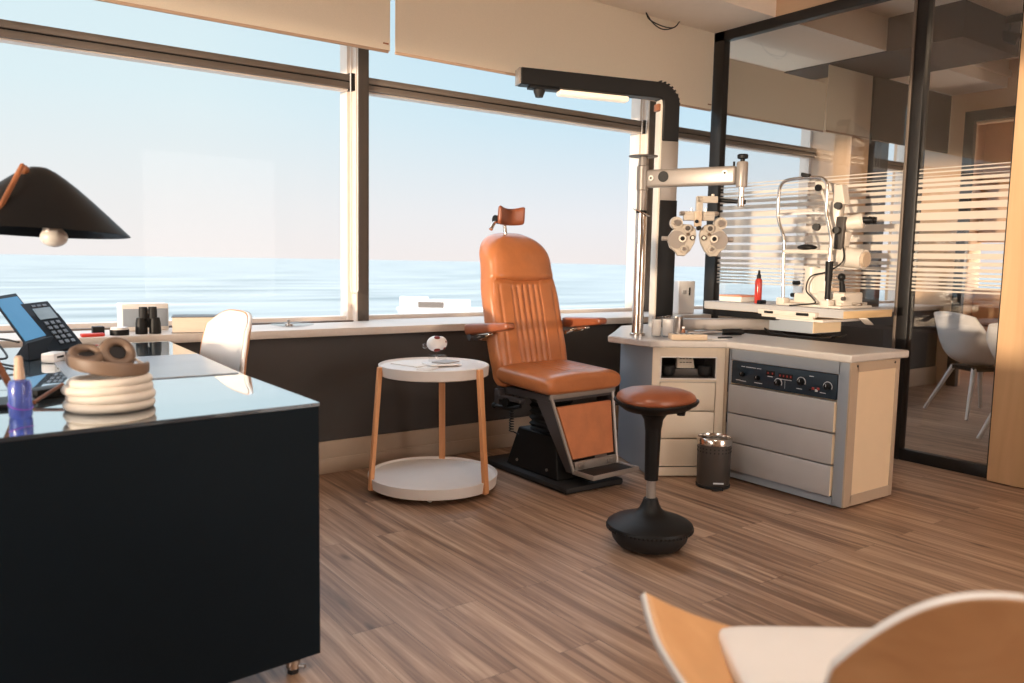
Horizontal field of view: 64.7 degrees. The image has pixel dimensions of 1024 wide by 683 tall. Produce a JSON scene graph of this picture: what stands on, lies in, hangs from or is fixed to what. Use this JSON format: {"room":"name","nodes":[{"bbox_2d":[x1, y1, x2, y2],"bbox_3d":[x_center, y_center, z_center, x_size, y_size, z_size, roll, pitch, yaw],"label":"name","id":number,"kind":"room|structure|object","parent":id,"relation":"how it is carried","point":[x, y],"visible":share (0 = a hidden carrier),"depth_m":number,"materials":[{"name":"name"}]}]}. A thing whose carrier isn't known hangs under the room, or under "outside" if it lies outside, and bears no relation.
{"room":"examination room","nodes":[
{"label":"examination room","id":0,"kind":"room"},
{"bbox_2d":[350,47,358,293],"bbox_3d":[-0.931,-1.247,4.768,0.052,1.930,0.007,-3,7,-36],"label":"chain","id":1,"kind":"object","parent":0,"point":[350,47],"visible":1,"depth_m":4.80,"materials":[{"name":"white plastic"}]},
{"bbox_2d":[174,310,938,441],"bbox_3d":[-0.525,0.285,5.174,11.750,0.764,0.595,-3,7,-36],"label":"wall","id":2,"kind":"structure","parent":0,"point":[338,373],"depth_m":4.71,"materials":[{"name":"black paint"}]},
{"bbox_2d":[0,19,351,330],"bbox_3d":[-3.133,-1.058,3.345,5.306,2.098,0.150,-3,7,-36],"label":"window","id":3,"kind":"structure","parent":2,"relation":"in","point":[11,32],"depth_m":4.36,"materials":[{"name":"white metal"}]},
{"bbox_2d":[0,320,353,332],"bbox_3d":[-3.102,-0.008,3.352,5.270,0.009,0.030,-3,7,-36],"label":"trim","id":4,"kind":"structure","parent":2,"relation":"attached to","point":[170,326],"depth_m":4.60,"materials":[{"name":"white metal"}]},
{"bbox_2d":[348,47,368,320],"bbox_3d":[-0.962,-1.177,4.903,0.114,2.098,0.190,-3,7,-36],"label":"trim","id":5,"kind":"structure","parent":2,"relation":"attached to","point":[360,300],"depth_m":4.86,"materials":[{"name":"black metal"}]},
{"bbox_2d":[319,405,618,474],"bbox_3d":[-1.818,0.685,3.900,8.130,0.180,0.026,-3,7,-36],"label":"baseboard","id":6,"kind":"structure","parent":2,"relation":"attached to","point":[340,455],"depth_m":4.77,"materials":[{"name":"paint"}]},
{"bbox_2d":[0,303,942,346],"bbox_3d":[-0.498,-0.114,5.106,11.750,0.043,0.602,-3,7,-36],"label":"window sill","id":7,"kind":"structure","parent":2,"relation":"on","point":[433,324],"depth_m":4.57,"materials":[{"name":"stone"}]},
{"bbox_2d":[80,332,104,336],"bbox_3d":[-1.942,-0.031,3.742,0.100,0.016,0.035,-4,8,-41],"label":"case","id":8,"kind":"object","parent":7,"relation":"on","point":[101,333],"visible":1,"depth_m":3.73,"materials":[{"name":"plastic"}]},
{"bbox_2d":[91,326,104,332],"bbox_3d":[-1.949,-0.051,3.806,0.050,0.042,0.045,-3,7,-36],"label":"carton","id":9,"kind":"object","parent":7,"relation":"on","point":[94,329],"visible":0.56,"depth_m":3.79,"materials":[{"name":"cardboard"}]},
{"bbox_2d":[110,327,128,335],"bbox_3d":[-1.865,-0.050,3.839,0.084,0.038,0.084,-3,7,-36],"label":"tin","id":10,"kind":"object","parent":7,"relation":"on","point":[114,331],"visible":1,"depth_m":3.81,"materials":[{"name":"silver metal"}]},
{"bbox_2d":[117,302,168,330],"bbox_3d":[-1.882,-0.128,4.123,0.220,0.135,0.128,-3,7,-36],"label":"carton","id":11,"kind":"object","parent":7,"relation":"on","point":[127,313],"visible":0.71,"depth_m":4.06,"materials":[{"name":"cardboard"}]},
{"bbox_2d":[135,307,160,333],"bbox_3d":[-1.764,-0.103,3.918,0.117,0.130,0.055,-3,7,-36],"label":"binoculars","id":12,"kind":"object","parent":7,"relation":"on","point":[148,318],"visible":1,"depth_m":3.91,"materials":[{"name":"black plastic"}]},
{"bbox_2d":[171,314,217,332],"bbox_3d":[-1.578,-0.091,4.083,0.255,0.080,0.172,-1,6,-20],"label":"book","id":13,"kind":"object","parent":7,"relation":"on","point":[181,323],"visible":0.64,"depth_m":4.00,"materials":[{"name":"beige paper"}]},
{"bbox_2d":[276,320,312,326],"bbox_3d":[-1.214,-0.102,4.465,0.236,0.038,0.236,-3,7,-36],"label":"glass dish","id":14,"kind":"object","parent":7,"relation":"on","point":[288,324],"visible":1,"depth_m":4.44,"materials":[{"name":"clear glass"}]},
{"bbox_2d":[673,281,694,313],"bbox_3d":[1.310,-0.342,6.226,0.180,0.250,0.105,-3,7,-36],"label":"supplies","id":15,"kind":"object","parent":7,"relation":"on","point":[684,291],"visible":0.93,"depth_m":6.17,"materials":[{"name":"white plastic"}]},
{"bbox_2d":[369,78,643,318],"bbox_3d":[0.036,-1.232,5.619,2.345,2.098,0.150,-3,7,-36],"label":"window","id":16,"kind":"structure","parent":2,"relation":"in","point":[380,88],"depth_m":5.60,"materials":[{"name":"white metal"}]},
{"bbox_2d":[641,100,655,311],"bbox_3d":[1.006,-1.286,6.315,0.115,2.098,0.190,-3,7,-36],"label":"trim","id":17,"kind":"structure","parent":2,"relation":"attached to","point":[651,115],"depth_m":6.25,"materials":[{"name":"black plastic"}]},
{"bbox_2d":[678,59,815,308],"bbox_3d":[1.909,-1.336,6.963,2.110,2.098,0.150,-3,7,-36],"label":"window","id":18,"kind":"structure","parent":2,"relation":"in","point":[805,152],"depth_m":7.20,"materials":[{"name":"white metal"}]},
{"bbox_2d":[726,366,936,411],"bbox_3d":[2.980,0.420,7.348,3.440,0.180,0.019,-3,7,-36],"label":"baseboard","id":19,"kind":"structure","parent":2,"relation":"attached to","point":[926,375],"depth_m":8.18,"materials":[{"name":"paint"}]},
{"bbox_2d":[805,77,872,291],"bbox_3d":[2.975,-1.374,7.526,0.280,2.098,0.520,-3,7,-36],"label":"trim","id":20,"kind":"structure","parent":2,"relation":"attached to","point":[836,154],"depth_m":7.36,"materials":[{"name":"beige paint"}]},
{"bbox_2d":[860,79,888,306],"bbox_3d":[3.245,-1.392,7.750,0.420,2.098,0.470,-3,7,-36],"label":"trim","id":21,"kind":"structure","parent":2,"relation":"attached to","point":[878,151],"depth_m":7.59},
{"bbox_2d":[879,145,904,302],"bbox_3d":[3.731,-1.436,8.271,0.980,2.098,0.150,-3,7,-36],"label":"window","id":22,"kind":"structure","parent":2,"relation":"in","point":[897,165],"depth_m":8.55,"materials":[{"name":"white metal"}]},
{"bbox_2d":[231,370,1023,682],"bbox_3d":[2.563,1.029,2.688,13.800,0.100,8.350,-3,7,-36],"label":"floor","id":23,"kind":"structure","parent":0,"point":[523,580],"depth_m":3.21,"materials":[{"name":"brown wood"}]},
{"bbox_2d":[0,341,319,682],"bbox_3d":[-1.893,0.488,2.372,2.147,0.879,2.054,-3,7,-36],"label":"desk","id":24,"kind":"object","parent":23,"relation":"on","point":[176,539],"depth_m":2.04,"materials":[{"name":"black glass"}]},
{"bbox_2d":[0,338,19,359],"bbox_3d":[-1.772,0.057,2.795,0.081,0.076,0.689,-2,7,-27],"label":"charging cable","id":25,"kind":"object","parent":24,"relation":"on","point":[4,339],"visible":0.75,"depth_m":3.02,"materials":[{"name":"black plastic"}]},
{"bbox_2d":[2,363,24,370],"bbox_3d":[-1.861,-0.001,2.903,0.746,0.163,0.176,5,7,35],"label":"cable","id":26,"kind":"object","parent":24,"relation":"on","point":[3,364],"visible":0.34,"depth_m":2.84,"materials":[{"name":"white plastic"}]},
{"bbox_2d":[7,356,32,418],"bbox_3d":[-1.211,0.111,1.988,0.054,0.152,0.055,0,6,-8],"label":"spray bottle","id":27,"kind":"object","parent":24,"relation":"on","point":[19,389],"visible":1,"depth_m":1.97,"materials":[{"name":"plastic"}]},
{"bbox_2d":[0,293,52,360],"bbox_3d":[-1.925,-0.064,3.186,0.446,0.231,0.156,5,7,37],"label":"tablet","id":28,"kind":"object","parent":24,"relation":"on","point":[35,341],"visible":0.88,"depth_m":3.14,"materials":[{"name":"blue glass"}]},
{"bbox_2d":[33,383,63,403],"bbox_3d":[-1.265,0.140,2.210,0.010,0.035,0.149,1,6,-1],"label":"pencil","id":29,"kind":"object","parent":24,"relation":"on","point":[60,385],"visible":0.92,"depth_m":2.20,"materials":[{"name":"brown wood"}]},
{"bbox_2d":[32,384,65,398],"bbox_3d":[-1.313,0.141,2.290,0.055,0.026,0.115,3,6,21],"label":"case","id":30,"kind":"object","parent":24,"relation":"on","point":[37,392],"visible":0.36,"depth_m":2.26,"materials":[{"name":"black plastic"}]},
{"bbox_2d":[20,301,81,351],"bbox_3d":[-1.876,-0.056,3.269,0.313,0.198,0.147,5,7,34],"label":"desk phone","id":31,"kind":"object","parent":24,"relation":"on","point":[50,322],"visible":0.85,"depth_m":3.27,"materials":[{"name":"black plastic"}]},
{"bbox_2d":[41,351,64,362],"bbox_3d":[-1.698,0.058,2.993,0.052,0.036,0.085,1,6,-4],"label":"card reader","id":32,"kind":"object","parent":24,"relation":"on","point":[53,356],"visible":0.98,"depth_m":2.95,"materials":[{"name":"white plastic"}]},
{"bbox_2d":[0,163,130,409],"bbox_3d":[-1.344,-0.173,2.308,0.477,0.647,0.512,-3,7,-36],"label":"desk lamp","id":33,"kind":"object","parent":24,"relation":"on","point":[34,201],"visible":0.94,"depth_m":2.21,"materials":[{"name":"black metal"}]},
{"bbox_2d":[42,228,62,230],"bbox_3d":[-1.314,-0.355,2.305,0.066,0.114,0.059,-3,7,-36],"label":"bulb","id":34,"kind":"object","parent":33,"relation":"attached to","point":[43,229],"depth_m":2.29,"materials":[{"name":"white glass"}]},
{"bbox_2d":[65,337,149,376],"bbox_3d":[-1.067,0.040,2.135,0.197,0.094,0.176,-3,7,-36],"label":"headphones","id":35,"kind":"object","parent":24,"relation":"on","point":[113,356],"visible":1,"depth_m":2.13,"materials":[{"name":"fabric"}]},
{"bbox_2d":[67,343,103,372],"bbox_3d":[-1.129,0.044,2.143,0.100,0.074,0.093,-3,7,-36],"label":"ear cup","id":36,"kind":"object","parent":35,"relation":"on","point":[85,351],"depth_m":2.14,"materials":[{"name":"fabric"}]},
{"bbox_2d":[97,337,135,362],"bbox_3d":[-1.069,0.034,2.183,0.099,0.092,0.079,-3,7,-36],"label":"ear cup","id":37,"kind":"object","parent":35,"relation":"on","point":[113,349],"depth_m":2.17,"materials":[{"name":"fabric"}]},
{"bbox_2d":[54,354,238,378],"bbox_3d":[-1.317,0.091,2.894,0.525,0.003,0.610,-3,7,-36],"label":"desk pad","id":38,"kind":"object","parent":24,"relation":"on","point":[181,365],"visible":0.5,"depth_m":2.89,"materials":[{"name":"white paper"}]},
{"bbox_2d":[199,309,251,374],"bbox_3d":[-1.349,0.359,3.316,0.499,0.969,0.510,-3,7,-36],"label":"desk chair","id":39,"kind":"object","parent":23,"relation":"on","point":[225,341],"visible":0.17,"depth_m":3.46,"materials":[{"name":"white plastic"}]},
{"bbox_2d":[368,357,496,502],"bbox_3d":[-0.410,0.441,4.186,0.681,0.658,0.672,-3,7,-36],"label":"side table","id":40,"kind":"object","parent":23,"relation":"on","point":[429,479],"visible":0.98,"depth_m":4.04,"materials":[{"name":"white wood"}]},
{"bbox_2d":[390,359,434,367],"bbox_3d":[-0.475,0.113,4.207,0.200,0.006,0.240,6,8,40],"label":"leaflet","id":41,"kind":"object","parent":40,"relation":"on","point":[413,363],"visible":0.73,"depth_m":4.17,"materials":[{"name":"paper"}]},
{"bbox_2d":[421,362,461,366],"bbox_3d":[-0.362,0.114,4.153,0.170,0.008,0.130,-2,7,-28],"label":"booklet","id":42,"kind":"object","parent":41,"relation":"on","point":[430,364],"visible":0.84,"depth_m":4.11,"materials":[{"name":"white paper"}]},
{"bbox_2d":[432,359,458,363],"bbox_3d":[-0.343,0.105,4.178,0.090,0.006,0.120,5,7,32],"label":"card","id":43,"kind":"object","parent":42,"relation":"on","point":[445,361],"visible":1,"depth_m":4.16,"materials":[{"name":"white paper"}]},
{"bbox_2d":[427,336,446,354],"bbox_3d":[-0.396,0.041,4.182,0.122,0.145,0.088,-3,7,-36],"label":"model","id":44,"kind":"object","parent":43,"relation":"on","point":[434,343],"visible":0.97,"depth_m":4.15},
{"bbox_2d":[416,366,439,370],"bbox_3d":[-0.419,0.134,4.027,0.080,0.004,0.120,3,6,14],"label":"leaflet","id":45,"kind":"object","parent":40,"relation":"on","point":[428,368],"visible":1,"depth_m":4.01,"materials":[{"name":"paper"}]},
{"bbox_2d":[368,456,496,500],"bbox_3d":[-0.412,0.707,4.216,0.672,0.058,0.672,-3,7,-36],"label":"tray","id":46,"kind":"object","parent":40,"relation":"on","point":[425,478],"depth_m":4.11,"materials":[{"name":"white wood"}]},
{"bbox_2d":[378,357,488,381],"bbox_3d":[-0.402,0.141,4.158,0.566,0.056,0.566,-3,7,-36],"label":"tray","id":47,"kind":"object","parent":40,"relation":"on","point":[470,369],"depth_m":3.98,"materials":[{"name":"white wood"}]},
{"bbox_2d":[464,205,638,494],"bbox_3d":[0.235,-0.003,4.472,0.705,1.495,0.917,-3,7,-36],"label":"chair","id":48,"kind":"object","parent":23,"relation":"on","point":[523,328],"visible":1,"depth_m":4.47,"materials":[{"name":"orange leather"}]},
{"bbox_2d":[497,359,620,394],"bbox_3d":[0.254,0.188,4.477,0.556,0.128,0.458,-4,8,-40],"label":"seat cushion","id":49,"kind":"object","parent":48,"relation":"on","point":[520,376],"depth_m":4.35,"materials":[{"name":"orange leather"}]},
{"bbox_2d":[606,385,699,554],"bbox_3d":[0.584,0.528,3.378,0.365,0.684,0.365,-3,7,-36],"label":"stool","id":50,"kind":"object","parent":23,"relation":"on","point":[649,529],"visible":1,"depth_m":3.30,"materials":[{"name":"black plastic"}]},
{"bbox_2d":[616,385,696,407],"bbox_3d":[0.586,0.220,3.356,0.328,0.066,0.297,-3,7,-36],"label":"seat cushion","id":51,"kind":"object","parent":50,"relation":"on","point":[642,396],"depth_m":3.25,"materials":[{"name":"brown leather"}]},
{"bbox_2d":[618,344,728,475],"bbox_3d":[0.928,0.368,4.738,0.486,0.724,0.509,0,6,-7],"label":"base cabinet","id":52,"kind":"object","parent":23,"relation":"on","point":[703,372],"visible":0.79,"depth_m":4.52,"materials":[{"name":"grey laminate"}]},
{"bbox_2d":[661,366,710,375],"bbox_3d":[0.969,0.167,4.611,0.302,0.042,0.135,1,6,-4],"label":"niche shelf","id":53,"kind":"object","parent":52,"relation":"attached to","point":[665,370],"depth_m":4.54,"materials":[{"name":"beige wood"}]},
{"bbox_2d":[696,433,732,490],"bbox_3d":[1.093,0.646,4.351,0.192,0.270,0.208,-3,7,-36],"label":"waste bin","id":54,"kind":"object","parent":23,"relation":"on","point":[714,450],"visible":1,"depth_m":4.29,"materials":[{"name":"grey metal"}]},
{"bbox_2d":[726,349,899,507],"bbox_3d":[1.588,0.418,4.345,0.468,0.720,0.733,-3,7,-36],"label":"base cabinet","id":55,"kind":"object","parent":23,"relation":"on","point":[823,431],"visible":0.94,"depth_m":4.12,"materials":[{"name":"beige laminate"}]},
{"bbox_2d":[608,324,908,362],"bbox_3d":[1.136,-0.001,4.619,0.905,0.039,1.833,-3,7,-36],"label":"countertop","id":56,"kind":"structure","parent":55,"relation":"on","point":[830,351],"depth_m":4.37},
{"bbox_2d":[515,67,679,326],"bbox_3d":[0.536,-0.882,5.140,1.071,1.585,0.099,0,6,-14],"label":"lamp","id":57,"kind":"object","parent":56,"relation":"on","point":[566,84],"visible":0.98,"depth_m":5.16,"materials":[{"name":"black metal"}]},
{"bbox_2d":[652,319,661,335],"bbox_3d":[0.828,-0.086,4.629,0.060,0.115,0.060,-3,7,-36],"label":"glass jar","id":58,"kind":"object","parent":56,"relation":"on","point":[656,323],"visible":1,"depth_m":4.61,"materials":[{"name":"clear glass"}]},
{"bbox_2d":[662,319,673,335],"bbox_3d":[0.894,-0.086,4.636,0.072,0.118,0.072,-3,7,-36],"label":"glass jar","id":59,"kind":"object","parent":56,"relation":"on","point":[667,324],"visible":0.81,"depth_m":4.61,"materials":[{"name":"clear glass"}]},
{"bbox_2d":[668,333,707,339],"bbox_3d":[0.976,-0.028,4.492,0.200,0.034,0.085,1,6,-4],"label":"tray","id":60,"kind":"object","parent":56,"relation":"on","point":[673,336],"visible":1,"depth_m":4.45,"materials":[{"name":"beige ceramic"}]},
{"bbox_2d":[629,154,748,335],"bbox_3d":[0.939,-0.528,4.478,0.679,1.030,0.165,6,7,38],"label":"stand","id":61,"kind":"object","parent":56,"relation":"on","point":[721,175],"visible":0.99,"depth_m":4.54,"materials":[{"name":"silver metal"}]},
{"bbox_2d":[662,194,733,256],"bbox_3d":[0.993,-0.620,4.307,0.377,0.331,0.075,1,6,3],"label":"phoropter","id":62,"kind":"object","parent":61,"relation":"hanging from","point":[712,238],"visible":1,"depth_m":4.29,"materials":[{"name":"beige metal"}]},
{"bbox_2d":[686,329,744,334],"bbox_3d":[1.210,-0.058,4.816,0.354,0.039,0.049,0,6,-6],"label":"ophthalmoscope","id":63,"kind":"object","parent":56,"relation":"on","point":[724,331],"visible":0.91,"depth_m":4.81,"materials":[{"name":"black plastic"}]},
{"bbox_2d":[707,336,727,339],"bbox_3d":[1.122,-0.022,4.616,0.150,0.002,0.210,0,6,-6],"label":"paper sheet","id":64,"kind":"object","parent":56,"relation":"on","point":[708,337],"visible":0.5,"depth_m":4.56,"materials":[{"name":"white paper"}]},
{"bbox_2d":[671,301,892,339],"bbox_3d":[1.547,-0.129,4.880,0.997,0.180,0.996,-3,7,-36],"label":"table","id":65,"kind":"object","parent":56,"relation":"on","point":[753,316],"visible":0.91,"depth_m":4.84,"materials":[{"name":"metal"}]},
{"bbox_2d":[719,294,753,301],"bbox_3d":[1.489,-0.284,5.286,0.205,0.041,0.175,-4,7,-38],"label":"book","id":66,"kind":"object","parent":65,"relation":"on","point":[723,297],"visible":0.8,"depth_m":5.21,"materials":[{"name":"paper"}]},
{"bbox_2d":[754,270,761,302],"bbox_3d":[1.538,-0.341,5.042,0.044,0.206,0.044,-3,7,-36],"label":"spray bottle","id":67,"kind":"object","parent":65,"relation":"on","point":[758,282],"visible":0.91,"depth_m":5.03,"materials":[{"name":"red plastic"}]},
{"bbox_2d":[757,300,765,303],"bbox_3d":[1.537,-0.244,4.981,0.060,0.024,0.025,-3,7,-36],"label":"case","id":68,"kind":"object","parent":65,"relation":"on","point":[758,301],"visible":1,"depth_m":4.97,"materials":[{"name":"black plastic"}]},
{"bbox_2d":[764,311,808,315],"bbox_3d":[1.600,-0.166,4.723,0.010,0.016,0.300,-3,7,-36],"label":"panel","id":69,"kind":"object","parent":65,"relation":"attached to","point":[766,313],"depth_m":4.73,"materials":[{"name":"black plastic"}]},
{"bbox_2d":[776,317,859,322],"bbox_3d":[1.839,-0.137,4.862,0.380,0.016,0.320,-3,7,-36],"label":"tray","id":70,"kind":"object","parent":65,"relation":"on","point":[820,319],"depth_m":4.77,"materials":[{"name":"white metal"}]},
{"bbox_2d":[776,172,876,308],"bbox_3d":[1.839,-0.601,4.789,0.423,0.786,0.524,-3,7,-36],"label":"lamp","id":71,"kind":"object","parent":65,"relation":"on","point":[817,292],"visible":1,"depth_m":4.71,"materials":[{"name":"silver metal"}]},
{"bbox_2d":[859,318,873,324],"bbox_3d":[2.109,-0.119,4.812,0.050,0.045,0.113,6,8,42],"label":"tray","id":72,"kind":"object","parent":65,"relation":"on","point":[866,321],"depth_m":4.80,"materials":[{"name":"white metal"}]},
{"bbox_2d":[640,591,1023,682],"bbox_3d":[0.592,0.685,1.294,0.733,0.802,0.522,1,6,0],"label":"armchair","id":73,"kind":"object","parent":23,"relation":"on","point":[978,636],"visible":1,"depth_m":1.04,"materials":[{"name":"brown wood"}]},
{"bbox_2d":[719,626,871,682],"bbox_3d":[0.595,0.561,1.325,0.450,0.053,0.345,1,6,0],"label":"seat cushion","id":74,"kind":"object","parent":73,"relation":"on","point":[747,654],"depth_m":1.38,"materials":[{"name":"white plastic"}]},
{"bbox_2d":[923,311,994,419],"bbox_3d":[3.800,0.179,6.625,0.578,0.847,0.576,0,6,-8],"label":"chair","id":75,"kind":"object","parent":23,"relation":"on","point":[962,337],"visible":0.84,"depth_m":6.48,"materials":[{"name":"white plastic"}]},
{"bbox_2d":[976,323,997,438],"bbox_3d":[3.645,0.277,5.643,0.576,0.847,0.578,7,8,44],"label":"chair","id":76,"kind":"object","parent":23,"relation":"on","point":[991,335],"visible":0.16,"depth_m":5.64,"materials":[{"name":"white plastic"}]},
{"bbox_2d":[978,318,997,326],"bbox_3d":[4.523,0.203,7.018,1.020,0.735,1.020,-3,7,-36],"label":"meeting table","id":77,"kind":"object","parent":23,"relation":"on","point":[985,322],"visible":0.14,"depth_m":7.04,"materials":[{"name":"brown wood"}]},
{"bbox_2d":[592,0,887,71],"bbox_3d":[-1.216,-2.283,4.077,9.580,0.260,1.080,-3,7,-36],"label":"ceiling","id":78,"kind":"structure","parent":0,"point":[858,32],"depth_m":6.11,"materials":[{"name":"paint"}]},
{"bbox_2d":[96,0,389,52],"bbox_3d":[-2.120,-1.818,3.462,3.554,0.573,0.014,-3,7,-36],"label":"roller blind","id":79,"kind":"object","parent":78,"relation":"hanging from","point":[363,24],"visible":1,"depth_m":4.22,"materials":[{"name":"fabric"}]},
{"bbox_2d":[395,0,714,111],"bbox_3d":[0.428,-1.958,5.291,2.662,0.573,0.014,-3,7,-36],"label":"roller blind","id":80,"kind":"object","parent":78,"relation":"hanging from","point":[496,36],"visible":0.91,"depth_m":5.19,"materials":[{"name":"fabric"}]},
{"bbox_2d":[641,100,647,153],"bbox_3d":[0.999,-1.502,6.136,0.052,1.630,0.007,-3,7,-36],"label":"chain","id":81,"kind":"object","parent":80,"relation":"hanging from","point":[647,100],"visible":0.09,"depth_m":6.12,"materials":[{"name":"white plastic"}]},
{"bbox_2d":[645,12,679,29],"bbox_3d":[1.064,-2.228,5.659,0.346,0.100,0.028,-3,7,-36],"label":"loose wire","id":82,"kind":"object","parent":78,"relation":"hanging from","point":[647,15],"visible":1,"depth_m":5.62,"materials":[{"name":"black plastic"}]},
{"bbox_2d":[703,0,934,458],"bbox_3d":[3.807,-0.628,3.059,0.120,3.165,7.805,-3,7,-36],"label":"wall","id":83,"kind":"structure","parent":0,"point":[924,10],"depth_m":5.24,"materials":[{"name":"glass"}]},
{"bbox_2d":[727,60,825,132],"bbox_3d":[2.125,-1.966,6.520,1.360,0.415,0.012,-3,7,-36],"label":"roller blind","id":84,"kind":"object","parent":83,"relation":"attached to","point":[755,93],"visible":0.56,"depth_m":6.52,"materials":[{"name":"fabric"}]},
{"bbox_2d":[899,2,1023,478],"bbox_3d":[2.618,-0.685,4.690,0.055,2.905,0.555,-3,7,-36],"label":"door","id":85,"kind":"structure","parent":83,"relation":"in","point":[906,454],"depth_m":4.70,"materials":[{"name":"clear glass"}]},
{"bbox_2d":[987,16,1023,487],"bbox_3d":[3.123,-0.597,3.894,0.060,2.901,1.345,-3,7,-36],"label":"trim","id":86,"kind":"structure","parent":83,"relation":"attached to","point":[1006,445],"depth_m":4.42,"materials":[{"name":"brown wood"}]},
{"bbox_2d":[862,0,1023,59],"bbox_3d":[2.623,-2.214,2.357,13.800,0.100,8.350,-3,7,-36],"label":"ceiling","id":87,"kind":"structure","parent":0,"point":[892,8],"depth_m":6.12,"materials":[{"name":"paint"}]},
{"bbox_2d":[784,0,1020,79],"bbox_3d":[3.217,-2.485,6.897,0.920,0.270,1.670,-3,7,-36],"label":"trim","id":88,"kind":"structure","parent":87,"relation":"attached to","point":[965,32],"depth_m":6.36,"materials":[{"name":"grey paint"}]},
{"bbox_2d":[825,65,872,139],"bbox_3d":[2.968,-2.099,7.103,0.680,0.570,0.012,-3,7,-36],"label":"roller blind","id":89,"kind":"object","parent":88,"relation":"hanging from","point":[849,92],"visible":1,"depth_m":7.09,"materials":[{"name":"fabric"}]},
{"bbox_2d":[1002,13,1022,45],"bbox_3d":[4.055,-2.403,6.100,0.125,0.232,1.150,-3,7,-36],"label":"track light","id":90,"kind":"object","parent":87,"relation":"attached to","point":[1010,37],"visible":0.64,"depth_m":6.29,"materials":[{"name":"black plastic"}]},
{"bbox_2d":[884,58,1018,384],"bbox_3d":[6.529,-0.811,5.347,0.100,3.165,8.350,-3,7,-36],"label":"wall","id":91,"kind":"structure","parent":0,"point":[961,104],"depth_m":8.17,"materials":[{"name":"beige paint"}]},
{"bbox_2d":[871,76,951,153],"bbox_3d":[3.830,-2.142,7.709,1.390,0.565,0.012,-3,7,-36],"label":"roller blind","id":92,"kind":"object","parent":91,"relation":"attached to","point":[890,104],"visible":0.87,"depth_m":7.57,"materials":[{"name":"fabric"}]},
{"bbox_2d":[890,59,1011,95],"bbox_3d":[3.935,-2.565,7.755,1.250,0.260,1.110,-3,7,-36],"label":"trim","id":93,"kind":"structure","parent":91,"relation":"attached to","point":[992,75],"depth_m":7.49,"materials":[{"name":"paint"}]},
{"bbox_2d":[946,106,1014,386],"bbox_3d":[4.997,-0.823,7.379,0.060,2.720,1.820,-3,7,-36],"label":"door","id":94,"kind":"structure","parent":91,"relation":"in","point":[970,128],"depth_m":7.97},
{"bbox_2d":[961,124,985,363],"bbox_3d":[4.898,-1.241,9.262,1.950,3.165,0.050,-3,7,-36],"label":"wall","id":95,"kind":"structure","parent":0,"point":[982,128],"depth_m":9.67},
{"bbox_2d":[972,121,1013,365],"bbox_3d":[8.072,-0.896,6.453,0.100,3.165,8.350,-3,7,-36],"label":"wall","id":96,"kind":"structure","parent":0,"point":[999,136],"depth_m":9.59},
{"label":"outside","id":97,"kind":"structure","parent":0,"visible":0},
{"bbox_2d":[0,254,1001,324],"bbox_3d":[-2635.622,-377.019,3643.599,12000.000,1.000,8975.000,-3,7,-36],"label":"sea","id":98,"kind":"structure","parent":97,"point":[80,288],"depth_m":1229.62,"materials":[{"name":"liquid"}]},
{"bbox_2d":[397,296,482,313],"bbox_3d":[-50.464,-24.173,573.211,57.837,14.250,43.089,-3,7,-36],"label":"ship","id":99,"kind":"object","parent":98,"relation":"on","point":[407,304],"visible":0.82,"depth_m":567.86,"materials":[{"name":"grey metal"}]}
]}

